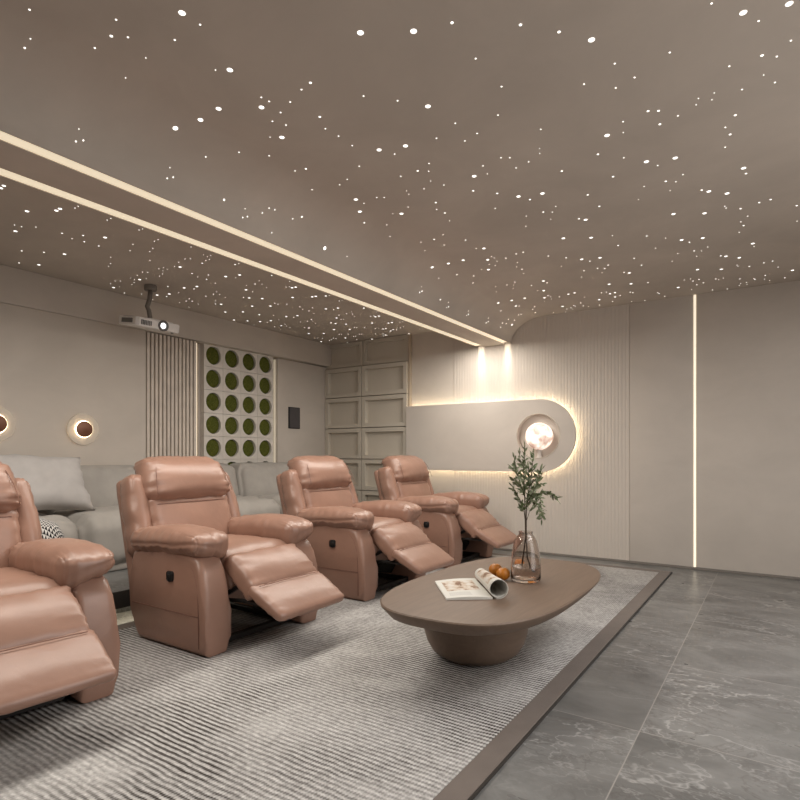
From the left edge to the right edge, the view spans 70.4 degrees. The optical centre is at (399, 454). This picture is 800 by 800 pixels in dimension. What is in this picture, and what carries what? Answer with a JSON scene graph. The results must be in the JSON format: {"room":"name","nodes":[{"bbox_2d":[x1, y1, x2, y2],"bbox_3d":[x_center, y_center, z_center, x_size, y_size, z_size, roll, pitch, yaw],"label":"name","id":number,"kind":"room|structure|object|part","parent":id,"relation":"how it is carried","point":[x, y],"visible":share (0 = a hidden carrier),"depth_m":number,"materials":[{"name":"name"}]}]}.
{"room":"home theater","nodes":[
{"label":"home theater","id":0,"kind":"room"},
{"bbox_2d":[109,581,128,592],"bbox_3d":[-1.761,0.900,3.692,0.220,0.099,7.200,0,0,34],"label":"floor","id":1,"kind":"structure","parent":0,"point":[121,586],"depth_m":3.64,"materials":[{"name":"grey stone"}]},
{"bbox_2d":[198,344,273,455],"bbox_3d":[-3.095,-0.200,4.629,0.100,2.500,7.485,0,0,34],"label":"wall","id":2,"kind":"structure","parent":0,"point":[199,389],"depth_m":6.00,"materials":[{"name":"paint"}]},
{"bbox_2d":[0,415,6,432],"bbox_3d":[-3.065,-0.231,4.300,0.042,0.271,0.271,0,0,34],"label":"wall sconce","id":3,"kind":"object","parent":2,"relation":"attached to","point":[3,422],"visible":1,"depth_m":4.32,"materials":[{"name":"brown metal"}]},
{"bbox_2d":[0,303,145,464],"bbox_3d":[-3.733,-0.157,3.457,0.135,2.014,4.625,0,0,34],"label":"wall panel","id":4,"kind":"object","parent":2,"relation":"attached to","point":[58,372],"depth_m":4.77,"materials":[{"name":"paint"}]},
{"bbox_2d":[75,421,92,437],"bbox_3d":[-2.705,-0.213,4.842,0.042,0.271,0.271,0,0,34],"label":"wall sconce","id":5,"kind":"object","parent":2,"relation":"attached to","point":[83,429],"visible":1,"depth_m":4.82,"materials":[{"name":"brown metal"}]},
{"bbox_2d":[0,264,330,366],"bbox_3d":[-2.989,-1.308,4.559,0.155,0.285,7.285,0,0,34],"label":"trim","id":6,"kind":"structure","parent":2,"relation":"attached to","point":[18,287],"depth_m":5.29,"materials":[{"name":"paint"}]},
{"bbox_2d":[146,332,195,456],"bbox_3d":[-2.290,-0.152,5.623,0.139,2.005,0.568,0,0,34],"label":"wall panel","id":7,"kind":"object","parent":2,"relation":"attached to","point":[170,361],"visible":0.54,"depth_m":5.58,"materials":[{"name":"paint"}]},
{"bbox_2d":[196,341,199,455],"bbox_3d":[-2.108,-0.154,5.857,0.065,2.009,0.052,0,0,34],"label":"light","id":8,"kind":"object","parent":7,"relation":"attached to","point":[196,341],"visible":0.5,"depth_m":5.86,"materials":[{"name":"beige"}]},
{"bbox_2d":[200,436,222,458],"bbox_3d":[-2.022,-0.068,6.090,0.060,0.244,0.244,0,0,34],"label":"tile","id":9,"kind":"structure","parent":2,"relation":"attached to","point":[211,447],"depth_m":6.07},
{"bbox_2d":[200,413,222,436],"bbox_3d":[-2.022,-0.315,6.090,0.060,0.244,0.244,0,0,34],"label":"tile","id":10,"kind":"structure","parent":2,"relation":"attached to","point":[211,424],"depth_m":6.07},
{"bbox_2d":[200,389,222,413],"bbox_3d":[-2.022,-0.562,6.090,0.060,0.244,0.244,0,0,34],"label":"tile","id":11,"kind":"structure","parent":2,"relation":"attached to","point":[211,401],"depth_m":6.07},
{"bbox_2d":[200,366,222,390],"bbox_3d":[-2.022,-0.809,6.090,0.060,0.244,0.244,0,0,34],"label":"tile","id":12,"kind":"structure","parent":2,"relation":"attached to","point":[211,378],"depth_m":6.07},
{"bbox_2d":[200,344,222,368],"bbox_3d":[-2.022,-1.056,6.090,0.060,0.244,0.244,0,0,34],"label":"tile","id":13,"kind":"structure","parent":2,"relation":"attached to","point":[210,355],"depth_m":6.07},
{"bbox_2d":[223,459,240,464],"bbox_3d":[-1.886,0.179,6.295,0.060,0.244,0.244,0,0,34],"label":"tile","id":14,"kind":"structure","parent":2,"relation":"attached to","point":[227,461],"depth_m":6.28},
{"bbox_2d":[223,437,240,458],"bbox_3d":[-1.886,-0.068,6.295,0.060,0.244,0.244,0,0,34],"label":"tile","id":15,"kind":"structure","parent":2,"relation":"attached to","point":[231,445],"depth_m":6.30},
{"bbox_2d":[223,414,240,436],"bbox_3d":[-1.886,-0.315,6.295,0.060,0.244,0.244,0,0,34],"label":"tile","id":16,"kind":"structure","parent":2,"relation":"attached to","point":[231,423],"depth_m":6.29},
{"bbox_2d":[223,392,240,414],"bbox_3d":[-1.886,-0.562,6.295,0.060,0.244,0.244,0,0,34],"label":"tile","id":17,"kind":"structure","parent":2,"relation":"attached to","point":[231,401],"depth_m":6.29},
{"bbox_2d":[223,369,240,392],"bbox_3d":[-1.886,-0.809,6.295,0.060,0.244,0.244,0,0,34],"label":"tile","id":18,"kind":"structure","parent":2,"relation":"attached to","point":[231,378],"depth_m":6.29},
{"bbox_2d":[223,347,240,370],"bbox_3d":[-1.886,-1.056,6.295,0.060,0.244,0.244,0,0,34],"label":"tile","id":19,"kind":"structure","parent":2,"relation":"attached to","point":[231,357],"depth_m":6.30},
{"bbox_2d":[241,459,256,462],"bbox_3d":[-1.749,0.179,6.501,0.060,0.244,0.244,0,0,34],"label":"tile","id":20,"kind":"structure","parent":2,"relation":"attached to","point":[242,460],"depth_m":6.50,"materials":[{"name":"beige"}]},
{"bbox_2d":[241,437,256,458],"bbox_3d":[-1.749,-0.068,6.501,0.060,0.244,0.244,0,0,34],"label":"tile","id":21,"kind":"structure","parent":2,"relation":"attached to","point":[248,445],"depth_m":6.50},
{"bbox_2d":[241,415,256,437],"bbox_3d":[-1.749,-0.315,6.501,0.060,0.244,0.244,0,0,34],"label":"tile","id":22,"kind":"structure","parent":2,"relation":"attached to","point":[248,423],"depth_m":6.50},
{"bbox_2d":[241,394,256,415],"bbox_3d":[-1.749,-0.562,6.501,0.060,0.244,0.244,0,0,34],"label":"tile","id":23,"kind":"structure","parent":2,"relation":"attached to","point":[248,402],"depth_m":6.50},
{"bbox_2d":[241,372,256,394],"bbox_3d":[-1.749,-0.809,6.501,0.060,0.244,0.244,0,0,34],"label":"tile","id":24,"kind":"structure","parent":2,"relation":"attached to","point":[248,380],"depth_m":6.50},
{"bbox_2d":[241,351,256,373],"bbox_3d":[-1.749,-1.056,6.501,0.060,0.244,0.244,0,0,34],"label":"tile","id":25,"kind":"structure","parent":2,"relation":"attached to","point":[248,360],"depth_m":6.50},
{"bbox_2d":[256,395,272,417],"bbox_3d":[-1.612,-0.562,6.707,0.060,0.244,0.244,0,0,34],"label":"tile","id":26,"kind":"structure","parent":2,"relation":"attached to","point":[264,403],"depth_m":6.70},
{"bbox_2d":[257,459,272,462],"bbox_3d":[-1.612,0.179,6.707,0.060,0.244,0.244,0,0,34],"label":"tile","id":27,"kind":"structure","parent":2,"relation":"attached to","point":[258,460],"depth_m":6.68,"materials":[{"name":"beige"}]},
{"bbox_2d":[257,438,272,458],"bbox_3d":[-1.612,-0.068,6.707,0.060,0.244,0.244,0,0,34],"label":"tile","id":28,"kind":"structure","parent":2,"relation":"attached to","point":[264,445],"depth_m":6.70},
{"bbox_2d":[257,417,272,437],"bbox_3d":[-1.612,-0.315,6.707,0.060,0.244,0.244,0,0,34],"label":"tile","id":29,"kind":"structure","parent":2,"relation":"attached to","point":[264,424],"depth_m":6.70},
{"bbox_2d":[257,374,272,396],"bbox_3d":[-1.612,-0.809,6.707,0.060,0.244,0.244,0,0,34],"label":"tile","id":30,"kind":"structure","parent":2,"relation":"attached to","point":[264,383],"depth_m":6.70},
{"bbox_2d":[257,354,272,375],"bbox_3d":[-1.612,-1.056,6.707,0.060,0.244,0.244,0,0,34],"label":"tile","id":31,"kind":"structure","parent":2,"relation":"attached to","point":[264,363],"depth_m":6.71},
{"bbox_2d":[273,357,291,461],"bbox_3d":[-1.438,-0.157,6.922,0.063,2.014,0.262,0,0,34],"label":"light","id":32,"kind":"object","parent":2,"relation":"attached to","point":[274,360],"visible":0.71,"depth_m":6.82,"materials":[{"name":"beige"}]},
{"bbox_2d":[288,407,299,428],"bbox_3d":[-1.313,-0.450,7.038,0.020,0.264,0.190,0,0,34],"label":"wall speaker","id":33,"kind":"object","parent":2,"relation":"attached to","point":[293,412],"visible":1,"depth_m":7.02},
{"bbox_2d":[273,358,326,461],"bbox_3d":[-1.255,-0.152,7.227,0.090,2.005,0.920,0,0,34],"label":"wall panel","id":34,"kind":"object","parent":2,"relation":"attached to","point":[298,385],"depth_m":7.16,"materials":[{"name":"paint"}]},
{"bbox_2d":[0,0,799,346],"bbox_3d":[-0.226,-1.385,2.723,6.790,0.370,7.485,0,0,34],"label":"ceiling","id":35,"kind":"structure","parent":0,"point":[58,91],"depth_m":2.64,"materials":[{"name":"paint"}]},
{"bbox_2d":[119,284,178,333],"bbox_3d":[-2.142,-1.248,4.878,0.298,0.402,0.412,0,0,34],"label":"projector","id":36,"kind":"object","parent":35,"relation":"hanging from","point":[149,323],"visible":1,"depth_m":4.82,"materials":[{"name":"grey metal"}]},
{"bbox_2d":[121,317,132,321],"bbox_3d":[-2.273,-1.120,4.719,0.164,0.061,0.004,0,0,34],"label":"vent","id":37,"kind":"object","parent":36,"relation":"attached to","point":[123,319],"depth_m":4.72,"materials":[{"name":"grey plastic"}]},
{"bbox_2d":[141,319,151,325],"bbox_3d":[-2.105,-1.092,4.705,0.010,0.040,0.092,0,0,34],"label":"vent grille","id":38,"kind":"object","parent":36,"relation":"attached to","point":[144,322],"depth_m":4.70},
{"bbox_3d":[-2.156,-1.279,4.864,0.063,0.265,0.039,0,0,-24],"label":"bracket arm","id":39,"kind":"part","parent":36,"relation":"part of","materials":[{"name":"grey metal"}]},
{"bbox_3d":[-2.144,-1.427,4.868,0.104,0.044,0.104,0,0,34],"label":"ceiling plate","id":40,"kind":"part","parent":36,"relation":"part of","materials":[{"name":"grey metal"}]},
{"bbox_2d":[0,168,478,345],"bbox_3d":[-1.126,-1.216,3.270,0.073,0.027,7.200,0,0,34],"label":"recessed light line","id":41,"kind":"object","parent":35,"relation":"in","point":[3,172],"visible":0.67,"depth_m":3.17,"materials":[{"name":"beige plastic"}]},
{"bbox_2d":[0,131,505,342],"bbox_3d":[-0.865,-1.216,3.096,0.070,0.027,7.200,0,0,34],"label":"recessed light line","id":42,"kind":"object","parent":35,"relation":"in","point":[4,136],"visible":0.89,"depth_m":2.86,"materials":[{"name":"beige plastic"}]},
{"bbox_2d":[21,38,769,340],"bbox_3d":[-0.176,-1.351,2.721,6.486,0.197,7.178,0,0,34],"label":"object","id":43,"kind":"object","parent":35,"relation":"attached to","point":[30,38],"visible":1,"depth_m":4.41,"materials":[{"name":"beige"}]},
{"bbox_2d":[785,1,792,6],"bbox_3d":[1.253,-1.448,1.823,0.022,0.002,0.022,0,0,34],"label":"recessed light","id":44,"kind":"object","parent":35,"relation":"in","point":[789,3],"visible":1,"depth_m":1.82,"materials":[{"name":"beige plastic"}]},
{"bbox_2d":[116,550,799,799],"bbox_3d":[-0.226,1.100,2.723,6.990,0.100,7.485,0,0,34],"label":"floor","id":45,"kind":"structure","parent":0,"point":[697,697],"depth_m":2.32,"materials":[{"name":"grey stone"}]},
{"bbox_2d":[103,569,130,613],"bbox_3d":[-2.436,0.951,4.191,1.482,0.199,7.285,0,0,34],"label":"platform","id":46,"kind":"object","parent":45,"relation":"on","point":[118,576],"depth_m":3.91,"materials":[{"name":"grey stone"}]},
{"bbox_2d":[37,462,288,571],"bbox_3d":[-2.072,0.467,4.900,1.016,0.764,3.986,0,0,34],"label":"sofa","id":47,"kind":"object","parent":46,"relation":"on","point":[254,485],"visible":0.2,"depth_m":4.64,"materials":[{"name":"grey fabric"}]},
{"bbox_2d":[0,454,94,510],"bbox_3d":[-2.534,0.202,3.983,0.310,0.434,0.720,0,0,30],"label":"throw pillow","id":48,"kind":"object","parent":47,"relation":"on","point":[56,483],"visible":0.8,"depth_m":3.97,"materials":[{"name":"grey fabric"}]},
{"bbox_2d":[38,517,63,538],"bbox_3d":[-2.231,0.610,3.301,0.490,0.479,0.490,0,0,34],"label":"throw pillow","id":49,"kind":"object","parent":47,"relation":"on","point":[49,529],"visible":0.04,"depth_m":3.29,"materials":[{"name":"white fabric"}]},
{"bbox_2d":[0,553,671,799],"bbox_3d":[-0.516,1.044,2.929,2.569,0.011,6.708,0,0,34],"label":"striped rug","id":50,"kind":"object","parent":45,"relation":"on","point":[354,701],"visible":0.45,"depth_m":2.27,"materials":[{"name":"grey carpet"}]},
{"bbox_2d":[0,462,119,719],"bbox_3d":[-1.716,0.522,2.295,1.313,1.029,0.938,0,0,37],"label":"recliner","id":51,"kind":"object","parent":50,"relation":"on","point":[60,639],"visible":1,"depth_m":2.24,"materials":[{"name":"leather"}]},
{"bbox_3d":[-2.055,0.461,2.552,0.267,0.421,0.602,0,0,37],"label":"backrest","id":52,"kind":"part","parent":51,"relation":"part of","materials":[{"name":"leather"}]},
{"bbox_3d":[-1.728,0.619,2.304,0.575,0.243,0.535,0,0,37],"label":"seat","id":53,"kind":"part","parent":51,"relation":"part of","materials":[{"name":"leather"}]},
{"bbox_3d":[-1.764,1.005,2.332,0.560,0.034,0.532,0,0,37],"label":"frame","id":54,"kind":"part","parent":51,"relation":"part of","materials":[{"name":"black metal"}]},
{"bbox_3d":[-1.532,0.780,2.597,0.674,0.514,0.167,0,0,37],"label":"arm panel","id":55,"kind":"part","parent":51,"relation":"part of","materials":[{"name":"leather"}]},
{"bbox_2d":[116,455,343,656],"bbox_3d":[-0.993,0.522,3.383,1.313,1.029,0.938,0,0,34],"label":"recliner","id":56,"kind":"object","parent":50,"relation":"on","point":[192,558],"visible":1,"depth_m":3.15,"materials":[{"name":"leather"}]},
{"bbox_3d":[-1.222,0.649,3.011,0.052,0.054,0.016,0,0,34],"label":"recline handle","id":57,"kind":"part","parent":56,"relation":"part of","materials":[{"name":"black plastic"}]},
{"bbox_3d":[-1.217,0.780,3.110,0.674,0.514,0.167,0,0,34],"label":"arm panel","id":58,"kind":"part","parent":56,"relation":"part of","materials":[{"name":"leather"}]},
{"bbox_3d":[-1.347,0.461,3.618,0.267,0.421,0.602,0,0,34],"label":"backrest","id":59,"kind":"part","parent":56,"relation":"part of","materials":[{"name":"leather"}]},
{"bbox_3d":[-1.005,0.619,3.391,0.575,0.243,0.535,0,0,34],"label":"seat","id":60,"kind":"part","parent":56,"relation":"part of","materials":[{"name":"leather"}]},
{"bbox_3d":[-1.043,1.005,3.417,0.560,0.034,0.532,0,0,34],"label":"frame","id":61,"kind":"part","parent":56,"relation":"part of","materials":[{"name":"black metal"}]},
{"bbox_3d":[-0.828,0.780,3.695,0.674,0.514,0.167,0,0,34],"label":"arm panel","id":62,"kind":"part","parent":56,"relation":"part of","materials":[{"name":"leather"}]},
{"bbox_2d":[276,455,453,600],"bbox_3d":[-0.261,0.522,4.484,1.313,1.029,0.938,0,0,34],"label":"recliner","id":63,"kind":"object","parent":50,"relation":"on","point":[354,543],"visible":0.94,"depth_m":4.21,"materials":[{"name":"leather"}]},
{"bbox_3d":[-0.615,0.461,4.719,0.267,0.421,0.602,0,0,34],"label":"backrest","id":64,"kind":"part","parent":63,"relation":"part of","materials":[{"name":"leather"}]},
{"bbox_3d":[-0.490,0.649,4.112,0.052,0.054,0.016,0,0,34],"label":"recline handle","id":65,"kind":"part","parent":63,"relation":"part of","materials":[{"name":"black plastic"}]},
{"bbox_3d":[-0.485,0.780,4.211,0.674,0.514,0.167,0,0,34],"label":"arm panel","id":66,"kind":"part","parent":63,"relation":"part of","materials":[{"name":"leather"}]},
{"bbox_3d":[-0.274,0.619,4.492,0.575,0.243,0.535,0,0,34],"label":"seat","id":67,"kind":"part","parent":63,"relation":"part of","materials":[{"name":"leather"}]},
{"bbox_3d":[-0.312,1.005,4.518,0.560,0.034,0.532,0,0,34],"label":"frame","id":68,"kind":"part","parent":63,"relation":"part of","materials":[{"name":"black metal"}]},
{"bbox_3d":[-0.096,0.780,4.796,0.674,0.514,0.167,0,0,34],"label":"arm panel","id":69,"kind":"part","parent":63,"relation":"part of","materials":[{"name":"leather"}]},
{"bbox_2d":[374,455,516,567],"bbox_3d":[0.472,0.522,5.587,1.313,1.029,0.938,0,0,34],"label":"recliner","id":70,"kind":"object","parent":50,"relation":"on","point":[460,523],"visible":0.82,"depth_m":5.42,"materials":[{"name":"leather"}]},
{"bbox_3d":[0.118,0.461,5.823,0.267,0.421,0.602,0,0,34],"label":"backrest","id":71,"kind":"part","parent":70,"relation":"part of","materials":[{"name":"leather"}]},
{"bbox_3d":[0.248,0.780,5.314,0.674,0.514,0.167,0,0,34],"label":"arm panel","id":72,"kind":"part","parent":70,"relation":"part of","materials":[{"name":"leather"}]},
{"bbox_3d":[0.460,0.619,5.596,0.575,0.243,0.535,0,0,34],"label":"seat","id":73,"kind":"part","parent":70,"relation":"part of","materials":[{"name":"leather"}]},
{"bbox_3d":[0.422,1.005,5.621,0.560,0.034,0.532,0,0,34],"label":"frame","id":74,"kind":"part","parent":70,"relation":"part of","materials":[{"name":"black metal"}]},
{"bbox_3d":[0.637,0.780,5.900,0.674,0.514,0.167,0,0,34],"label":"arm panel","id":75,"kind":"part","parent":70,"relation":"part of","materials":[{"name":"leather"}]},
{"bbox_2d":[380,557,600,665],"bbox_3d":[0.524,0.849,2.930,0.844,0.378,1.554,0,0,34],"label":"coffee table","id":76,"kind":"object","parent":50,"relation":"on","point":[487,632],"visible":0.93,"depth_m":2.66,"materials":[{"name":"brown wood"}]},
{"bbox_2d":[435,568,507,599],"bbox_3d":[0.335,0.614,2.764,0.285,0.091,0.397,0,0,-5],"label":"magazine","id":77,"kind":"object","parent":76,"relation":"on","point":[459,588],"visible":1,"depth_m":2.69,"materials":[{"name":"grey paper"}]},
{"bbox_2d":[489,563,501,575],"bbox_3d":[0.518,0.627,3.075,0.072,0.066,0.072,0,0,16],"label":"orange","id":78,"kind":"object","parent":76,"relation":"on","point":[493,568],"visible":0.73,"depth_m":3.05,"materials":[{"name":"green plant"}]},
{"bbox_2d":[496,567,509,579],"bbox_3d":[0.540,0.627,2.967,0.072,0.066,0.072,0,0,-35],"label":"orange","id":79,"kind":"object","parent":76,"relation":"on","point":[503,573],"visible":0.83,"depth_m":2.94,"materials":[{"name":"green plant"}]},
{"bbox_2d":[511,530,540,583],"bbox_3d":[0.655,0.531,2.951,0.155,0.258,0.155,0,0,34],"label":"glass vase","id":80,"kind":"object","parent":76,"relation":"on","point":[525,557],"visible":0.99,"depth_m":2.89,"materials":[{"name":"clear glass"}]},
{"bbox_2d":[508,440,561,531],"bbox_3d":[0.691,0.269,2.946,0.258,0.683,0.180,0,0,-7],"label":"leafy branch","id":81,"kind":"object","parent":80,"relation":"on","point":[522,477],"visible":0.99,"depth_m":2.95,"materials":[{"name":"green plant"}]},
{"bbox_2d":[325,295,696,566],"bbox_3d":[1.818,-0.200,5.798,6.790,2.500,0.100,0,0,34],"label":"wall","id":82,"kind":"structure","parent":0,"point":[432,352],"depth_m":6.65,"materials":[{"name":"paint"}]},
{"bbox_2d":[112,589,129,608],"bbox_3d":[-1.665,0.903,3.627,0.012,0.106,7.200,0,0,34],"label":"trim","id":83,"kind":"structure","parent":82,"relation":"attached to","point":[121,598],"depth_m":3.52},
{"bbox_2d":[325,428,361,458],"bbox_3d":[-0.724,-0.137,7.385,0.605,0.386,0.069,0,0,34],"label":"wall panel","id":84,"kind":"object","parent":82,"relation":"attached to","point":[339,443],"visible":0.89,"depth_m":7.39,"materials":[{"name":"beige wood"}]},
{"bbox_2d":[325,397,363,428],"bbox_3d":[-0.724,-0.534,7.385,0.605,0.388,0.069,0,0,34],"label":"wall panel","id":85,"kind":"object","parent":82,"relation":"attached to","point":[339,412],"visible":0.96,"depth_m":7.40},
{"bbox_2d":[325,366,363,398],"bbox_3d":[-0.724,-0.928,7.385,0.605,0.380,0.069,0,0,34],"label":"wall panel","id":86,"kind":"object","parent":82,"relation":"attached to","point":[341,382],"visible":0.94,"depth_m":7.40,"materials":[{"name":"beige paint"}]},
{"bbox_2d":[326,341,363,369],"bbox_3d":[-0.717,-1.288,7.396,0.605,0.315,0.041,0,0,34],"label":"wall panel","id":87,"kind":"object","parent":82,"relation":"attached to","point":[344,355],"visible":0.94,"depth_m":7.38,"materials":[{"name":"beige paint"}]},
{"bbox_2d":[341,459,361,489],"bbox_3d":[-0.724,0.259,7.385,0.605,0.386,0.069,0,0,34],"label":"wall panel","id":88,"kind":"object","parent":82,"relation":"attached to","point":[355,465],"visible":0.37,"depth_m":7.29,"materials":[{"name":"beige paint"}]},
{"bbox_2d":[355,490,362,501],"bbox_3d":[-0.724,0.655,7.385,0.605,0.386,0.069,0,0,34],"label":"wall panel","id":89,"kind":"object","parent":82,"relation":"attached to","point":[358,492],"visible":0.13,"depth_m":7.20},
{"bbox_2d":[362,490,379,500],"bbox_3d":[-0.183,0.655,7.025,0.676,0.386,0.069,0,0,34],"label":"wall panel","id":90,"kind":"object","parent":82,"relation":"attached to","point":[367,495],"visible":0.13,"depth_m":7.15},
{"bbox_2d":[362,459,382,490],"bbox_3d":[-0.183,0.259,7.025,0.676,0.386,0.069,0,0,34],"label":"wall panel","id":91,"kind":"object","parent":82,"relation":"attached to","point":[369,466],"visible":0.37,"depth_m":7.16,"materials":[{"name":"beige paint"}]},
{"bbox_2d":[362,427,405,458],"bbox_3d":[-0.183,-0.137,7.025,0.676,0.386,0.069,0,0,34],"label":"wall panel","id":92,"kind":"object","parent":82,"relation":"attached to","point":[377,443],"visible":0.83,"depth_m":7.05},
{"bbox_2d":[362,394,407,427],"bbox_3d":[-0.183,-0.534,7.025,0.676,0.388,0.069,0,0,34],"label":"wall panel","id":93,"kind":"object","parent":82,"relation":"attached to","point":[382,410],"visible":0.91,"depth_m":7.04,"materials":[{"name":"beige paint"}]},
{"bbox_2d":[362,361,407,395],"bbox_3d":[-0.183,-0.928,7.025,0.676,0.380,0.069,0,0,34],"label":"wall panel","id":94,"kind":"object","parent":82,"relation":"attached to","point":[387,378],"visible":1,"depth_m":7.03,"materials":[{"name":"beige paint"}]},
{"bbox_2d":[363,334,407,365],"bbox_3d":[-0.175,-1.288,7.036,0.676,0.315,0.041,0,0,34],"label":"wall panel","id":95,"kind":"object","parent":82,"relation":"attached to","point":[393,349],"visible":1,"depth_m":7.03,"materials":[{"name":"grey wood"}]},
{"bbox_2d":[408,334,411,405],"bbox_3d":[0.119,-0.210,6.836,0.026,2.473,0.049,0,0,34],"label":"metal trim strip","id":96,"kind":"object","parent":82,"relation":"attached to","point":[409,335],"visible":0.49,"depth_m":6.82,"materials":[{"name":"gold metal"}]},
{"bbox_2d":[454,304,629,560],"bbox_3d":[1.417,-0.211,6.000,1.919,2.475,0.007,0,0,34],"label":"wall panel","id":97,"kind":"object","parent":82,"relation":"attached to","point":[579,361],"visible":0.58,"depth_m":5.76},
{"bbox_2d":[406,399,575,471],"bbox_3d":[0.935,-0.193,6.257,2.022,0.758,0.084,0,0,34],"label":"wall panel","id":98,"kind":"object","parent":97,"relation":"attached to","point":[479,436],"visible":0.87,"depth_m":6.22,"materials":[{"name":"paint"}]},
{"bbox_2d":[525,423,552,457],"bbox_3d":[1.449,-0.144,5.899,0.283,0.369,0.284,0,0,34],"label":"lamp","id":99,"kind":"object","parent":98,"relation":"in","point":[538,436],"visible":0.98,"depth_m":5.80,"materials":[{"name":"beige glass"}]},
{"bbox_2d":[493,547,799,579],"bbox_3d":[2.364,1.038,5.364,5.400,0.023,0.019,0,0,34],"label":"baseboard","id":100,"kind":"structure","parent":82,"relation":"attached to","point":[503,549],"depth_m":5.27,"materials":[{"name":"stone"}]},
{"bbox_2d":[630,295,692,566],"bbox_3d":[2.445,-0.212,5.313,0.545,2.476,0.013,0,0,34],"label":"wall panel","id":101,"kind":"object","parent":82,"relation":"attached to","point":[661,331],"depth_m":5.31,"materials":[{"name":"paint"}]},
{"bbox_2d":[694,295,695,566],"bbox_3d":[2.681,-0.211,5.153,0.018,2.473,0.014,0,0,34],"label":"light bar","id":102,"kind":"object","parent":82,"relation":"attached to","point":[694,295],"visible":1,"depth_m":5.15,"materials":[{"name":"beige"}]},
{"bbox_2d":[697,280,799,576],"bbox_3d":[3.655,-0.212,4.509,2.304,2.476,0.013,0,0,34],"label":"wall panel","id":103,"kind":"object","parent":82,"relation":"attached to","point":[748,339],"depth_m":4.92,"materials":[{"name":"paint"}]}
]}

